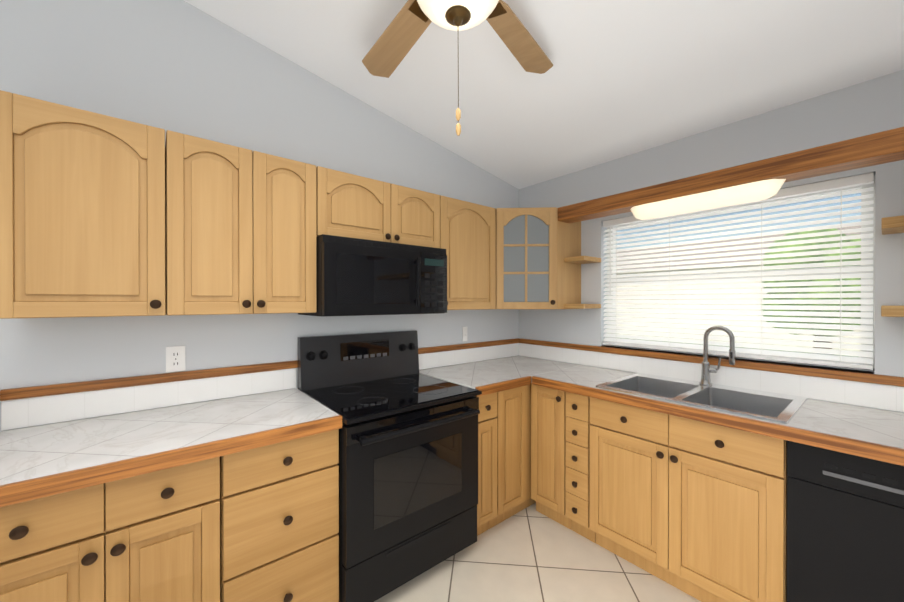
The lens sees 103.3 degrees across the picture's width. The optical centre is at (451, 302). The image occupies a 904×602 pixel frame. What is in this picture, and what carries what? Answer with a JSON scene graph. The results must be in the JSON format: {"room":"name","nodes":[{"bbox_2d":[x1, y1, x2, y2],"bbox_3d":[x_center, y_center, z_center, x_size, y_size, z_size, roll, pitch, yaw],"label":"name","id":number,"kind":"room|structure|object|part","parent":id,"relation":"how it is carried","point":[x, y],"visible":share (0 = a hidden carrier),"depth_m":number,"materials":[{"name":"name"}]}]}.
{"room":"kitchen","nodes":[
{"label":"kitchen","id":0,"kind":"room"},
{"bbox_2d":[0,0,518,431],"bbox_3d":[-1.224,-0.234,1.808,4.900,3.258,0.150,0,0,-39],"label":"wall","id":1,"kind":"structure","parent":0,"point":[182,66],"depth_m":1.72,"materials":[{"name":"grey paint"}]},
{"bbox_2d":[0,389,7,430],"bbox_3d":[-1.473,0.400,1.064,0.027,0.153,0.624,0,0,-39],"label":"trim","id":2,"kind":"structure","parent":1,"relation":"attached to","point":[4,392],"depth_m":1.33,"materials":[{"name":"tile"}]},
{"bbox_2d":[0,90,165,318],"bbox_3d":[-1.369,-0.311,1.358,0.435,0.721,0.355,0,0,-39],"label":"upper cabinet","id":3,"kind":"object","parent":1,"relation":"attached to","point":[82,213],"visible":1,"depth_m":1.23,"materials":[{"name":"brown wood"}]},
{"bbox_2d":[166,346,184,371],"bbox_3d":[-1.280,0.259,1.657,0.072,0.116,0.010,0,0,-39],"label":"electrical outlet","id":4,"kind":"object","parent":1,"relation":"attached to","point":[175,358],"visible":1,"depth_m":1.66,"materials":[{"name":"white plastic"}]},
{"bbox_2d":[165,130,316,315],"bbox_3d":[-0.977,-0.312,1.680,0.574,0.721,0.355,0,0,-39],"label":"upper cabinet","id":5,"kind":"object","parent":1,"relation":"attached to","point":[240,230],"visible":1,"depth_m":1.54,"materials":[{"name":"brown wood"}]},
{"bbox_2d":[8,338,519,429],"bbox_3d":[-0.558,0.396,2.245,2.940,0.153,0.024,0,0,-39],"label":"backsplash","id":6,"kind":"structure","parent":1,"relation":"attached to","point":[22,407],"depth_m":1.63,"materials":[{"name":"tile"}]},
{"bbox_2d":[316,166,439,247],"bbox_3d":[-0.461,-0.503,2.104,0.756,0.342,0.355,0,0,-39],"label":"upper cabinet","id":7,"kind":"object","parent":1,"relation":"attached to","point":[353,206],"visible":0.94,"depth_m":1.95,"materials":[{"name":"brown wood"}]},
{"bbox_2d":[298,234,446,316],"bbox_3d":[-0.431,-0.132,2.070,0.752,0.392,0.448,0,0,-39],"label":"microwave","id":8,"kind":"object","parent":7,"relation":"attached to","point":[357,277],"visible":1,"depth_m":1.87,"materials":[{"name":"black"}]},
{"bbox_2d":[462,327,466,340],"bbox_3d":[0.104,0.241,2.792,0.050,0.112,0.016,0,0,-39],"label":"electrical outlet","id":9,"kind":"object","parent":1,"relation":"attached to","point":[464,333],"visible":1,"depth_m":2.79,"materials":[{"name":"white plastic"}]},
{"bbox_2d":[440,195,494,309],"bbox_3d":[0.025,-0.315,2.505,0.497,0.721,0.355,0,0,-39],"label":"upper cabinet","id":10,"kind":"object","parent":1,"relation":"attached to","point":[467,236],"visible":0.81,"depth_m":2.38,"materials":[{"name":"brown wood"}]},
{"bbox_2d":[495,207,580,308],"bbox_3d":[0.551,-0.316,2.760,0.642,0.721,0.629,0,0,-39],"label":"upper cabinet","id":11,"kind":"object","parent":1,"relation":"attached to","point":[534,247],"visible":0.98,"depth_m":2.54,"materials":[{"name":"brown wood"}]},
{"bbox_3d":[0.529,-0.315,2.533,0.319,0.717,0.306,0,0,-39],"label":"door","id":12,"kind":"part","parent":11,"relation":"part of","materials":[{"name":"brown wood"}]},
{"bbox_2d":[558,127,903,222],"bbox_3d":[1.625,-0.626,1.583,0.145,0.093,2.583,0,0,-39],"label":"valance board","id":13,"kind":"object","parent":11,"relation":"attached to","point":[882,147],"visible":1,"depth_m":1.66,"materials":[{"name":"brown wood"}]},
{"bbox_2d":[630,179,785,219],"bbox_3d":[1.330,-0.539,1.940,0.120,0.080,0.710,0,0,-39],"label":"light fixture","id":14,"kind":"object","parent":13,"relation":"attached to","point":[746,193],"visible":1,"depth_m":1.85,"materials":[{"name":"white plastic"}]},
{"bbox_2d":[374,503,700,601],"bbox_3d":[-0.032,1.450,0.366,4.900,0.100,3.900,0,0,-39],"label":"floor","id":15,"kind":"structure","parent":0,"point":[530,554],"depth_m":1.84,"materials":[{"name":"tile"}]},
{"bbox_2d":[0,457,219,601],"bbox_3d":[-1.232,0.960,1.283,0.615,0.874,0.650,0,0,-39],"label":"base cabinet","id":16,"kind":"object","parent":15,"relation":"on","point":[152,537],"visible":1,"depth_m":1.09,"materials":[{"name":"brown wood"}]},
{"bbox_2d":[220,429,338,601],"bbox_3d":[-0.829,0.958,1.615,0.422,0.874,0.650,0,0,-39],"label":"base cabinet","id":17,"kind":"object","parent":15,"relation":"on","point":[279,521],"visible":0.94,"depth_m":1.37,"materials":[{"name":"brown wood"}]},
{"bbox_2d":[298,330,481,601],"bbox_3d":[-0.335,0.792,1.959,0.770,1.205,0.710,0,0,-39],"label":"stove","id":18,"kind":"object","parent":15,"relation":"on","point":[407,464],"visible":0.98,"depth_m":1.75,"materials":[{"name":"black metal"}]},
{"bbox_2d":[476,392,496,535],"bbox_3d":[0.010,0.956,2.305,0.194,0.874,0.650,0,0,-39],"label":"base cabinet","id":19,"kind":"object","parent":15,"relation":"on","point":[487,469],"visible":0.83,"depth_m":2.08,"materials":[{"name":"brown wood"}]},
{"bbox_2d":[488,384,535,528],"bbox_3d":[0.437,0.955,2.675,0.930,0.874,0.622,0,0,-39],"label":"base cabinet","id":20,"kind":"object","parent":15,"relation":"on","point":[513,417],"visible":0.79,"depth_m":2.24,"materials":[{"name":"brown wood"}]},
{"bbox_2d":[0,356,580,506],"bbox_3d":[-0.334,0.496,2.014,2.943,0.052,0.643,0,0,-39],"label":"countertop","id":21,"kind":"structure","parent":20,"relation":"on","point":[38,462],"depth_m":1.31,"materials":[{"name":"tile"}]},
{"bbox_2d":[531,383,571,529],"bbox_3d":[0.817,0.956,2.435,0.650,0.874,0.270,0,0,-39],"label":"base cabinet","id":22,"kind":"object","parent":15,"relation":"on","point":[548,440],"visible":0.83,"depth_m":2.24,"materials":[{"name":"brown wood"}]},
{"bbox_2d":[565,392,595,542],"bbox_3d":[0.953,0.956,2.270,0.650,0.874,0.151,0,0,-39],"label":"base cabinet","id":23,"kind":"object","parent":15,"relation":"on","point":[577,484],"visible":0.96,"depth_m":2.08,"materials":[{"name":"brown wood"}]},
{"bbox_2d":[589,397,786,601],"bbox_3d":[1.262,0.958,1.894,0.650,0.874,0.817,0,0,-39],"label":"base cabinet","id":24,"kind":"object","parent":15,"relation":"on","point":[695,509],"visible":0.9,"depth_m":1.64,"materials":[{"name":"brown wood"}]},
{"bbox_2d":[531,365,903,465],"bbox_3d":[1.497,0.497,1.599,0.643,0.052,2.364,0,0,-39],"label":"countertop","id":25,"kind":"structure","parent":24,"relation":"on","point":[871,433],"depth_m":1.48,"materials":[{"name":"tile"}]},
{"bbox_2d":[595,326,806,423],"bbox_3d":[1.277,0.390,1.887,0.572,0.528,0.798,0,0,-39],"label":"sink","id":26,"kind":"object","parent":25,"relation":"in","point":[762,405],"visible":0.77,"depth_m":1.92,"materials":[{"name":"silver metal"}]},
{"bbox_2d":[699,326,735,385],"bbox_3d":[1.481,0.295,1.997,0.060,0.338,0.169,0,0,-39],"label":"faucet","id":27,"kind":"object","parent":25,"relation":"on","point":[706,370],"depth_m":2.01,"materials":[{"name":"silver metal"}]},
{"bbox_2d":[787,441,903,601],"bbox_3d":[1.706,0.960,1.339,0.610,0.872,0.599,0,0,-39],"label":"dishwasher","id":28,"kind":"object","parent":15,"relation":"on","point":[845,527],"visible":0.94,"depth_m":1.27,"materials":[{"name":"black metal"}]},
{"bbox_2d":[184,0,903,188],"bbox_3d":[-0.032,-1.457,0.356,4.900,0.943,3.900,0,0,-39],"label":"ceiling","id":29,"kind":"structure","parent":0,"point":[620,79],"depth_m":1.76,"materials":[{"name":"white paint"}]},
{"bbox_2d":[362,0,552,135],"bbox_3d":[-0.001,-0.936,1.240,1.373,0.756,1.336,0,0,-39],"label":"ceiling fan","id":30,"kind":"object","parent":29,"relation":"hanging from","point":[399,37],"visible":1,"depth_m":1.47,"materials":[{"name":"brown wood"}]},
{"bbox_3d":[-0.209,-1.137,1.531,0.156,0.033,0.620,0,0,-39],"label":"blade","id":31,"kind":"part","parent":30,"relation":"part of","materials":[{"name":"brown wood"}]},
{"bbox_3d":[0.252,-1.137,1.534,0.608,0.033,0.227,0,0,-39],"label":"blade","id":32,"kind":"part","parent":30,"relation":"part of","materials":[{"name":"brown wood"}]},
{"bbox_2d":[519,70,903,412],"bbox_3d":[1.849,0.165,1.813,0.150,2.460,3.750,0,0,-39],"label":"wall","id":33,"kind":"structure","parent":0,"point":[872,106],"depth_m":1.93,"materials":[{"name":"grey paint"}]},
{"bbox_2d":[564,304,600,308],"bbox_3d":[0.950,0.023,2.600,0.233,0.032,0.158,0,0,-39],"label":"shelf","id":34,"kind":"object","parent":33,"relation":"attached to","point":[581,306],"visible":1,"depth_m":2.53,"materials":[{"name":"brown wood"}]},
{"bbox_2d":[564,256,600,263],"bbox_3d":[0.950,-0.312,2.599,0.233,0.032,0.158,0,0,-39],"label":"shelf","id":35,"kind":"object","parent":33,"relation":"attached to","point":[582,259],"visible":1,"depth_m":2.55,"materials":[{"name":"brown wood"}]},
{"bbox_2d":[520,338,903,411],"bbox_3d":[1.545,0.396,2.048,0.021,0.153,2.999,0,0,-39],"label":"backsplash","id":36,"kind":"structure","parent":33,"relation":"attached to","point":[885,392],"depth_m":1.95,"materials":[{"name":"tile"}]},
{"bbox_2d":[601,175,874,373],"bbox_3d":[1.553,-0.136,2.159,0.135,0.924,1.294,0,0,-39],"label":"window","id":37,"kind":"structure","parent":33,"relation":"in","point":[795,198],"depth_m":1.93,"materials":[{"name":"white"}]},
{"bbox_2d":[603,172,873,369],"bbox_3d":[1.522,-0.147,2.134,0.060,0.899,1.282,0,0,-39],"label":"window blinds","id":38,"kind":"object","parent":37,"relation":"attached to","point":[851,181],"visible":0.96,"depth_m":1.96,"materials":[{"name":"white plastic"}]},
{"bbox_2d":[881,305,903,316],"bbox_3d":[2.163,0.035,1.142,0.213,0.045,1.015,0,0,-39],"label":"shelf","id":39,"kind":"object","parent":33,"relation":"attached to","point":[892,310],"visible":1,"depth_m":1.45,"materials":[{"name":"brown wood"}]},
{"bbox_2d":[881,215,903,234],"bbox_3d":[2.163,-0.326,1.141,0.213,0.045,1.015,0,0,-39],"label":"shelf","id":40,"kind":"object","parent":33,"relation":"attached to","point":[893,225],"visible":1,"depth_m":1.45,"materials":[{"name":"brown wood"}]},
{"label":"outside","id":41,"kind":"structure","parent":0,"visible":0},
{"bbox_2d":[626,338,858,356],"bbox_3d":[23.840,1.651,22.347,59.800,0.050,60.000,0,0,-39],"label":"ground","id":42,"kind":"structure","parent":41,"point":[743,347],"depth_m":13.32,"materials":[{"name":"grey"}]},
{"bbox_2d":[617,226,860,350],"bbox_3d":[14.453,-0.809,17.850,9.000,4.900,24.000,0,0,-39],"label":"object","id":43,"kind":"structure","parent":42,"relation":"on","point":[779,235],"depth_m":16.27,"materials":[{"name":"white"}]},
{"bbox_2d":[762,228,860,354],"bbox_3d":[7.274,0.098,7.043,1.899,3.158,1.810,0,0,-39],"label":"tree","id":44,"kind":"object","parent":42,"relation":"on","point":[818,243],"depth_m":6.69,"materials":[{"name":"green plant"}]}
]}

